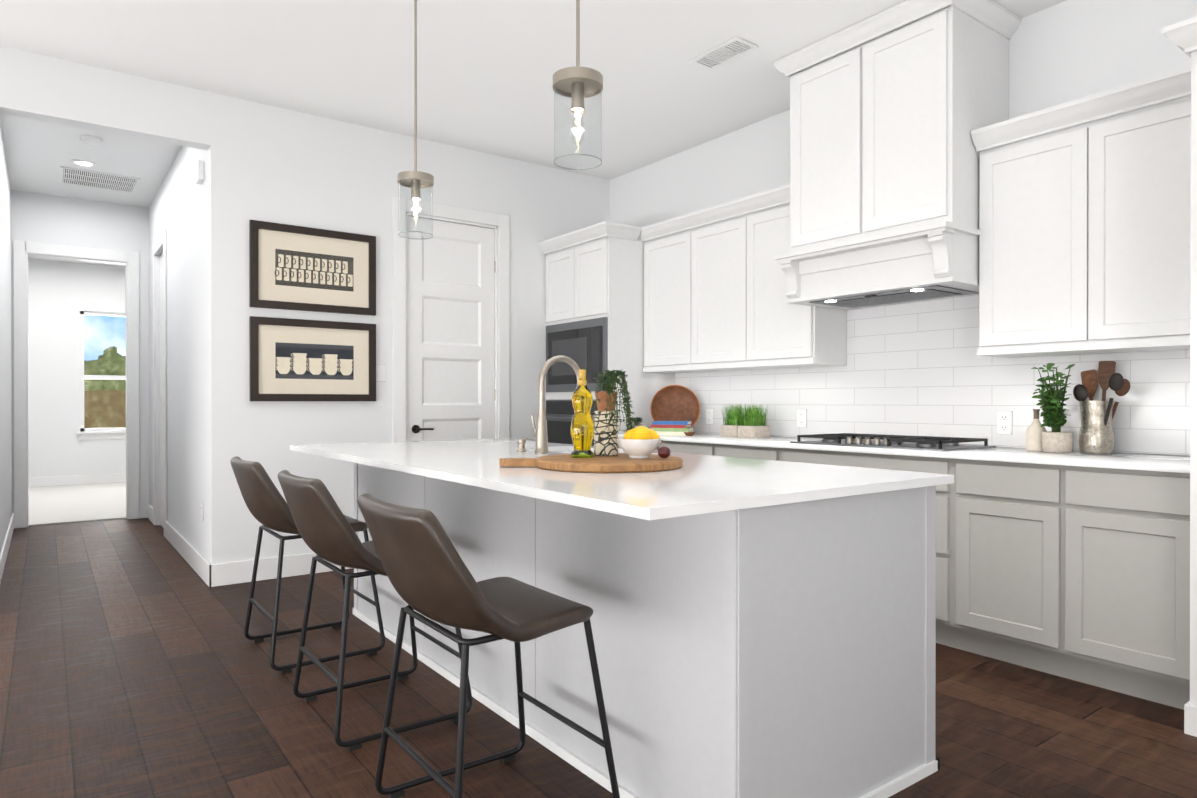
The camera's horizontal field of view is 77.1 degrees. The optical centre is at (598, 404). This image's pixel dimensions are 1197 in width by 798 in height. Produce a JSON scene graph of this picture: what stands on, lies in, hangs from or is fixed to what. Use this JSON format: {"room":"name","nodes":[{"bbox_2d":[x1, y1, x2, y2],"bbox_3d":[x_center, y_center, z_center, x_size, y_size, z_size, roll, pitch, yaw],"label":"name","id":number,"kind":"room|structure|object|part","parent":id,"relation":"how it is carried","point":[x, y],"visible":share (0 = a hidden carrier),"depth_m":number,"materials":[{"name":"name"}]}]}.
{"room":"kitchen","nodes":[
{"label":"kitchen","id":0,"kind":"room"},
{"bbox_2d":[0,124,11,551],"bbox_3d":[-4.396,-0.404,5.445,0.120,3.080,3.350,0,0,-36],"label":"wall","id":1,"kind":"structure","parent":0,"point":[5,379],"depth_m":5.78,"materials":[{"name":"white paint"}]},
{"bbox_2d":[0,513,13,582],"bbox_3d":[-4.300,1.066,5.435,0.014,0.140,3.486,0,0,-36],"label":"baseboard","id":2,"kind":"structure","parent":1,"relation":"attached to","point":[4,551],"depth_m":5.51,"materials":[{"name":"white wood"}]},
{"bbox_2d":[28,482,125,525],"bbox_3d":[-6.255,1.171,8.746,4.400,0.112,4.038,0,0,-36],"label":"floor","id":3,"kind":"structure","parent":0,"point":[58,504],"depth_m":8.43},
{"bbox_2d":[28,258,125,476],"bbox_3d":[-7.417,-0.416,10.318,4.400,3.080,0.120,0,0,-36],"label":"wall","id":4,"kind":"structure","parent":0,"point":[62,295],"depth_m":10.29,"materials":[{"name":"white paint"}]},
{"bbox_2d":[29,473,125,486],"bbox_3d":[-7.376,1.054,10.267,4.400,0.140,0.014,0,0,-36],"label":"baseboard","id":5,"kind":"structure","parent":4,"relation":"attached to","point":[113,477],"depth_m":10.38,"materials":[{"name":"white paint"}]},
{"bbox_2d":[76,311,125,439],"bbox_3d":[-6.839,-0.403,10.698,1.000,1.790,0.145,0,0,-36],"label":"bedroom window","id":6,"kind":"structure","parent":4,"relation":"in","point":[105,433],"depth_m":10.51,"materials":[{"name":"clear glass"}]},
{"bbox_2d":[11,190,148,517],"bbox_3d":[-5.055,-0.408,7.115,4.400,3.080,0.120,0,0,-36],"label":"wall","id":7,"kind":"structure","parent":0,"point":[45,218],"depth_m":7.22,"materials":[{"name":"white paint"}]},
{"bbox_2d":[13,240,139,527],"bbox_3d":[-4.968,-0.181,7.175,0.980,2.625,0.148,0,0,-36],"label":"door frame","id":8,"kind":"structure","parent":7,"relation":"attached to","point":[24,250],"depth_m":7.01,"materials":[{"name":"white wood"}]},
{"bbox_2d":[149,146,207,560],"bbox_3d":[-3.430,-0.406,6.157,0.120,3.080,3.350,0,0,-36],"label":"wall","id":9,"kind":"structure","parent":0,"point":[178,209],"depth_m":5.54,"materials":[{"name":"white paint"}]},
{"bbox_2d":[148,504,152,522],"bbox_3d":[-4.340,1.061,7.279,0.014,0.140,0.470,0,0,-36],"label":"baseboard","id":10,"kind":"structure","parent":9,"relation":"attached to","point":[150,509],"depth_m":7.25,"materials":[{"name":"white wood"}]},
{"bbox_2d":[152,229,166,536],"bbox_3d":[-3.909,-0.175,6.743,0.078,2.615,0.890,0,0,-36],"label":"door frame","id":11,"kind":"structure","parent":9,"relation":"attached to","point":[159,263],"depth_m":6.99,"materials":[{"name":"white wood"}]},
{"bbox_2d":[165,521,215,586],"bbox_3d":[-3.039,1.066,5.514,0.014,0.140,2.116,0,0,-36],"label":"baseboard","id":12,"kind":"structure","parent":9,"relation":"attached to","point":[207,571],"depth_m":5.19,"materials":[{"name":"white wood"}]},
{"bbox_2d":[195,160,203,183],"bbox_3d":[-2.613,-1.518,4.912,0.035,0.130,0.120,0,0,-36],"label":"box","id":13,"kind":"object","parent":9,"relation":"attached to","point":[199,171],"visible":1,"depth_m":4.87,"materials":[{"name":"white plastic"}]},
{"bbox_2d":[200,502,202,520],"bbox_3d":[-2.614,0.707,4.942,0.009,0.120,0.076,0,0,-36],"label":"outlet","id":14,"kind":"object","parent":9,"relation":"attached to","point":[201,511],"visible":0.98,"depth_m":4.93,"materials":[{"name":"grey plastic"}]},
{"bbox_2d":[0,46,609,563],"bbox_3d":[-2.946,-0.401,4.339,7.500,3.080,0.152,0,0,-36],"label":"wall","id":15,"kind":"structure","parent":0,"point":[272,164],"depth_m":4.98,"materials":[{"name":"white paint"}]},
{"bbox_2d":[216,553,351,585],"bbox_3d":[-1.941,1.067,5.018,1.160,0.140,0.014,0,0,-36],"label":"baseboard","id":16,"kind":"structure","parent":15,"relation":"attached to","point":[218,574],"depth_m":4.86,"materials":[{"name":"white wood"}]},
{"bbox_3d":[-1.898,-0.290,5.036,0.816,0.542,0.030,0,0,-36],"label":"bottom picture frame","id":17,"kind":"part","parent":15,"relation":"part of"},
{"bbox_3d":[-1.898,-0.899,5.035,0.816,0.554,0.030,0,0,-36],"label":"top picture frame","id":18,"kind":"part","parent":15,"relation":"part of","materials":[{"name":"beige paper"}]},
{"bbox_2d":[376,365,384,381],"bbox_3d":[-1.543,-0.219,5.309,0.076,0.120,0.011,0,0,-36],"label":"rocker light switch","id":19,"kind":"object","parent":15,"relation":"attached to","point":[380,373],"visible":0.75,"depth_m":5.31,"materials":[{"name":"grey plastic"}]},
{"bbox_2d":[392,196,509,441],"bbox_3d":[-1.109,-0.174,5.672,0.950,2.620,0.088,0,0,-36],"label":"door frame","id":20,"kind":"structure","parent":15,"relation":"attached to","point":[501,223],"depth_m":5.65,"materials":[{"name":"white wood"}]},
{"bbox_2d":[407,216,495,440],"bbox_3d":[-1.095,-0.120,5.664,0.728,2.495,0.082,0,0,-36],"label":"pantry door","id":21,"kind":"structure","parent":15,"relation":"attached to","point":[450,330],"depth_m":5.66,"materials":[{"name":"white wood"}]},
{"bbox_2d":[0,0,1066,266],"bbox_3d":[-3.054,-2.002,4.480,7.740,0.120,14.690,0,0,-36],"label":"ceiling","id":22,"kind":"structure","parent":0,"point":[488,70],"depth_m":4.29,"materials":[{"name":"white paint"}]},
{"bbox_2d":[71,160,95,166],"bbox_3d":[-4.150,-1.940,6.051,0.170,0.008,0.170,0,0,-36],"label":"recessed light","id":23,"kind":"object","parent":22,"relation":"in","point":[84,163],"visible":1,"depth_m":6.05,"materials":[{"name":"white plastic"}]},
{"bbox_2d":[80,135,101,144],"bbox_3d":[-3.707,-1.923,5.484,0.132,0.038,0.132,0,0,-36],"label":"smoke detector","id":24,"kind":"object","parent":22,"relation":"attached to","point":[90,140],"visible":1,"depth_m":5.45,"materials":[{"name":"white plastic"}]},
{"bbox_2d":[59,166,139,192],"bbox_3d":[-4.333,-1.941,6.519,0.560,0.008,0.550,0,0,-36],"label":"ceiling vent","id":25,"kind":"object","parent":22,"relation":"in","point":[92,179],"visible":1,"depth_m":6.50,"materials":[{"name":"white metal"}]},
{"bbox_2d":[397,0,433,238],"bbox_3d":[-0.804,-1.339,3.301,0.156,1.196,0.156,0,0,-36],"label":"pendant light","id":26,"kind":"object","parent":22,"relation":"hanging from","point":[415,181],"visible":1,"depth_m":3.30,"materials":[{"name":"clear glass"}]},
{"bbox_2d":[553,0,602,169],"bbox_3d":[-0.063,-1.339,2.313,0.156,1.190,0.156,0,0,-36],"label":"pendant light","id":27,"kind":"object","parent":22,"relation":"hanging from","point":[577,84],"visible":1,"depth_m":2.30,"materials":[{"name":"clear glass"}]},
{"bbox_2d":[689,37,757,70],"bbox_3d":[0.687,-1.933,4.151,0.170,0.011,0.360,0,0,-36],"label":"ceiling vent","id":28,"kind":"object","parent":22,"relation":"in","point":[724,53],"visible":1,"depth_m":4.13,"materials":[{"name":"white metal"}]},
{"bbox_2d":[0,518,1196,797],"bbox_3d":[-1.855,1.193,2.863,7.740,0.100,10.650,0,0,-36],"label":"floor","id":29,"kind":"structure","parent":0,"point":[134,660],"depth_m":2.79,"materials":[{"name":"brown wood"}]},
{"bbox_2d":[230,456,384,673],"bbox_3d":[-1.368,0.692,3.482,0.588,0.898,0.534,0,0,-36],"label":"bar stool","id":30,"kind":"object","parent":29,"relation":"on","point":[266,503],"visible":0.71,"depth_m":3.26,"materials":[{"name":"brown leather"}]},
{"bbox_3d":[-1.391,0.421,3.464,0.542,0.373,0.523,0,0,-36],"label":"seat","id":31,"kind":"part","parent":30,"relation":"part of","materials":[{"name":"brown leather"}]},
{"bbox_2d":[278,470,472,751],"bbox_3d":[-0.849,0.694,2.777,0.588,0.898,0.534,0,0,-36],"label":"bar stool","id":32,"kind":"object","parent":29,"relation":"on","point":[326,530],"visible":0.65,"depth_m":2.54,"materials":[{"name":"brown leather"}]},
{"bbox_3d":[-0.871,0.423,2.760,0.542,0.373,0.523,0,0,-36],"label":"seat","id":33,"kind":"part","parent":32,"relation":"part of","materials":[{"name":"brown leather"}]},
{"bbox_2d":[357,493,619,797],"bbox_3d":[-0.326,0.696,2.069,0.588,0.898,0.534,0,0,-36],"label":"bar stool","id":34,"kind":"object","parent":29,"relation":"on","point":[429,574],"visible":1,"depth_m":1.90,"materials":[{"name":"brown leather"}]},
{"bbox_3d":[-0.349,0.424,2.051,0.542,0.373,0.523,0,0,-36],"label":"seat","id":35,"kind":"part","parent":34,"relation":"part of","materials":[{"name":"brown leather"}]},
{"bbox_2d":[538,221,674,445],"bbox_3d":[0.070,-0.088,5.942,0.735,2.445,0.906,0,0,-36],"label":"tall cabinet","id":36,"kind":"object","parent":29,"relation":"on","point":[595,306],"visible":0.58,"depth_m":5.63,"materials":[{"name":"white wood"}]},
{"bbox_2d":[352,462,939,797],"bbox_3d":[-0.135,0.695,3.217,0.918,0.893,2.826,0,0,-36],"label":"kitchen island","id":37,"kind":"object","parent":29,"relation":"on","point":[761,628],"depth_m":2.13,"materials":[{"name":"white wood"}]},
{"bbox_2d":[290,440,877,521],"bbox_3d":[-0.434,0.235,3.073,0.840,0.026,2.975,0,0,-36],"label":"island countertop","id":38,"kind":"structure","parent":37,"relation":"on","point":[685,491],"depth_m":2.20,"materials":[{"name":"white stone"}]},
{"bbox_2d":[517,438,532,450],"bbox_3d":[-0.344,0.190,3.521,0.085,0.061,0.048,0,0,-36],"label":"soap dispenser","id":39,"kind":"object","parent":38,"relation":"on","point":[521,443],"visible":1,"depth_m":3.50,"materials":[{"name":"silver metal"}]},
{"bbox_2d":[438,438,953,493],"bbox_3d":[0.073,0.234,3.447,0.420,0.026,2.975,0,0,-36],"label":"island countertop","id":40,"kind":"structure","parent":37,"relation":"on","point":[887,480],"depth_m":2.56,"materials":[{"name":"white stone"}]},
{"bbox_2d":[531,355,579,452],"bbox_3d":[-0.186,-0.002,3.453,0.258,0.444,0.090,0,0,-36],"label":"gooseneck faucet","id":41,"kind":"object","parent":40,"relation":"on","point":[540,433],"visible":0.73,"depth_m":3.38,"materials":[{"name":"silver metal"}]},
{"bbox_2d":[558,446,621,453],"bbox_3d":[-0.055,0.346,3.536,0.344,0.222,0.804,0,0,-36],"label":"sink","id":42,"kind":"object","parent":40,"relation":"in","point":[565,449],"depth_m":3.91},
{"bbox_2d":[499,453,682,472],"bbox_3d":[-0.026,0.207,2.682,0.654,0.030,0.524,0,0,-2],"label":"round cutting board","id":43,"kind":"object","parent":40,"relation":"on","point":[621,463],"visible":0.94,"depth_m":2.52,"materials":[{"name":"brown wood"}]},
{"bbox_2d":[570,369,593,457],"bbox_3d":[-0.058,0.033,2.706,0.086,0.315,0.086,0,0,-36],"label":"olive oil bottle","id":44,"kind":"object","parent":43,"relation":"on","point":[582,429],"visible":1,"depth_m":2.68,"materials":[{"name":"yellow glass"}]},
{"bbox_2d":[591,370,634,455],"bbox_3d":[0.034,0.030,2.809,0.198,0.320,0.204,0,0,-36],"label":"potted plant","id":45,"kind":"object","parent":43,"relation":"on","point":[606,421],"visible":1,"depth_m":2.77,"materials":[{"name":"ceramic"}]},
{"bbox_2d":[617,426,660,458],"bbox_3d":[0.144,0.134,2.669,0.160,0.113,0.159,0,0,-36],"label":"bowl","id":46,"kind":"object","parent":43,"relation":"on","point":[639,442],"visible":1,"depth_m":2.62,"materials":[{"name":"white ceramic"}]},
{"bbox_2d":[658,446,670,457],"bbox_3d":[0.229,0.168,2.620,0.045,0.044,0.046,0,0,-36],"label":"fruit","id":47,"kind":"object","parent":43,"relation":"on","point":[664,451],"visible":1,"depth_m":2.60,"materials":[{"name":"red food"}]},
{"bbox_2d":[618,433,1189,709],"bbox_3d":[1.371,0.679,4.258,0.642,0.920,3.468,0,0,-36],"label":"base cabinets","id":48,"kind":"object","parent":29,"relation":"on","point":[1074,565],"visible":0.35,"depth_m":3.08,"materials":[{"name":"white wood"}]},
{"bbox_2d":[622,417,642,431],"bbox_3d":[0.271,0.153,5.463,0.200,0.124,0.186,0,0,-36],"label":"ivy","id":49,"kind":"object","parent":48,"relation":"on","point":[636,421],"visible":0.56,"depth_m":5.42,"materials":[{"name":"plant"}]},
{"bbox_2d":[650,421,693,435],"bbox_3d":[0.516,0.168,5.258,0.274,0.096,0.215,0,0,19],"label":"books","id":50,"kind":"object","parent":48,"relation":"on","point":[674,428],"visible":0.81,"depth_m":5.17,"materials":[{"name":"multicoloured paper"}]},
{"bbox_2d":[650,385,699,426],"bbox_3d":[0.566,0.043,5.553,0.366,0.366,0.070,0,-14,4],"label":"round tray","id":51,"kind":"object","parent":48,"relation":"on","point":[674,403],"visible":0.71,"depth_m":5.57,"materials":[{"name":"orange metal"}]},
{"bbox_2d":[684,432,694,435],"bbox_3d":[0.618,0.203,5.100,0.076,0.026,0.076,0,0,-36],"label":"dish","id":52,"kind":"object","parent":48,"relation":"on","point":[689,433],"visible":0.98,"depth_m":5.07,"materials":[{"name":"brown wood"}]},
{"bbox_2d":[720,404,769,437],"bbox_3d":[0.962,0.105,4.969,0.182,0.222,0.358,0,0,-36],"label":"planters","id":53,"kind":"object","parent":48,"relation":"on","point":[748,423],"visible":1,"depth_m":4.91,"materials":[{"name":"concrete"}]},
{"bbox_2d":[790,433,995,450],"bbox_3d":[1.544,0.196,4.012,0.510,0.046,0.900,0,0,-36],"label":"gas cooktop","id":54,"kind":"object","parent":48,"relation":"on","point":[930,443],"visible":1,"depth_m":3.86,"materials":[{"name":"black metal"}]},
{"bbox_2d":[1026,409,1046,450],"bbox_3d":[2.077,0.122,3.560,0.088,0.196,0.088,0,0,-36],"label":"ceramic bottle","id":55,"kind":"object","parent":48,"relation":"on","point":[1034,430],"visible":0.94,"depth_m":3.54,"materials":[{"name":"white ceramic"}]},
{"bbox_2d":[1031,363,1074,452],"bbox_3d":[2.090,0.016,3.462,0.266,0.408,0.171,0,0,-36],"label":"plant pot","id":56,"kind":"object","parent":48,"relation":"on","point":[1056,440],"visible":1,"depth_m":3.42,"materials":[{"name":"concrete"}]},
{"bbox_2d":[1073,361,1130,453],"bbox_3d":[2.263,0.011,3.378,0.175,0.418,0.228,0,0,-36],"label":"utensil holder","id":57,"kind":"object","parent":48,"relation":"on","point":[1096,434],"visible":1,"depth_m":3.35,"materials":[{"name":"silver metal"}]},
{"bbox_2d":[1162,17,1196,736],"bbox_3d":[2.616,-0.079,2.403,0.837,2.445,1.109,0,0,-36],"label":"tall cabinet","id":58,"kind":"object","parent":29,"relation":"on","point":[1182,35],"visible":1,"depth_m":2.59,"materials":[{"name":"white wood"}]},
{"bbox_2d":[610,0,1196,455],"bbox_3d":[2.223,-0.400,3.747,0.120,3.080,7.240,0,0,-36],"label":"wall","id":59,"kind":"structure","parent":0,"point":[1066,52],"depth_m":3.74,"materials":[{"name":"white paint"}]},
{"bbox_2d":[642,224,691,372],"bbox_3d":[0.622,-0.732,5.533,0.332,0.985,0.520,0,0,-36],"label":"upper cabinet","id":60,"kind":"object","parent":59,"relation":"attached to","point":[667,259],"depth_m":5.43,"materials":[{"name":"white wood"}]},
{"bbox_2d":[691,212,766,371],"bbox_3d":[0.928,-0.731,5.118,0.332,0.985,0.512,0,0,-36],"label":"upper cabinet","id":61,"kind":"object","parent":59,"relation":"attached to","point":[715,297],"depth_m":5.01,"materials":[{"name":"white wood"}]},
{"bbox_2d":[747,200,846,368],"bbox_3d":[1.234,-0.730,4.702,0.332,0.985,0.520,0,0,-36],"label":"upper cabinet","id":62,"kind":"object","parent":59,"relation":"attached to","point":[780,334],"depth_m":4.61,"materials":[{"name":"white wood"}]},
{"bbox_2d":[773,0,1020,309],"bbox_3d":[1.545,-1.250,4.009,0.652,1.376,1.068,0,0,-36],"label":"wood range hood","id":63,"kind":"object","parent":59,"relation":"attached to","point":[892,108],"visible":0.98,"depth_m":3.75,"materials":[{"name":"white wood"}]},
{"bbox_2d":[675,295,1189,455],"bbox_3d":[1.627,-0.178,4.444,0.008,0.791,3.468,0,0,-36],"label":"tile backsplash","id":64,"kind":"structure","parent":59,"relation":"attached to","point":[922,368],"depth_m":4.12,"materials":[{"name":"white tile"}]},
{"bbox_2d":[706,408,713,424],"bbox_3d":[0.818,0.091,5.526,0.009,0.120,0.076,0,0,-36],"label":"outlet","id":65,"kind":"object","parent":64,"relation":"attached to","point":[709,416],"visible":1,"depth_m":5.52,"materials":[{"name":"grey plastic"}]},
{"bbox_2d":[797,409,806,427],"bbox_3d":[1.314,0.092,4.854,0.009,0.120,0.076,0,0,-36],"label":"outlet","id":66,"kind":"object","parent":64,"relation":"attached to","point":[801,418],"visible":1,"depth_m":4.85,"materials":[{"name":"grey plastic"}]},
{"bbox_2d":[997,411,1012,434],"bbox_3d":[2.070,0.095,3.828,0.009,0.120,0.076,0,0,-36],"label":"outlet","id":67,"kind":"object","parent":64,"relation":"attached to","point":[1004,422],"visible":1,"depth_m":3.82,"materials":[{"name":"grey plastic"}]},
{"bbox_2d":[971,67,1190,357],"bbox_3d":[2.218,-0.768,3.317,0.392,1.070,0.953,0,0,-36],"label":"upper cabinet","id":68,"kind":"object","parent":59,"relation":"attached to","point":[1085,240],"visible":1,"depth_m":3.23,"materials":[{"name":"white wood"}]},
{"label":"outside","id":69,"kind":"structure","parent":0,"visible":0},
{"bbox_2d":[84,315,125,427],"bbox_3d":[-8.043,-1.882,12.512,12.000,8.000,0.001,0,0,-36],"label":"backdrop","id":70,"kind":"structure","parent":69,"point":[113,346],"depth_m":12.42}
]}

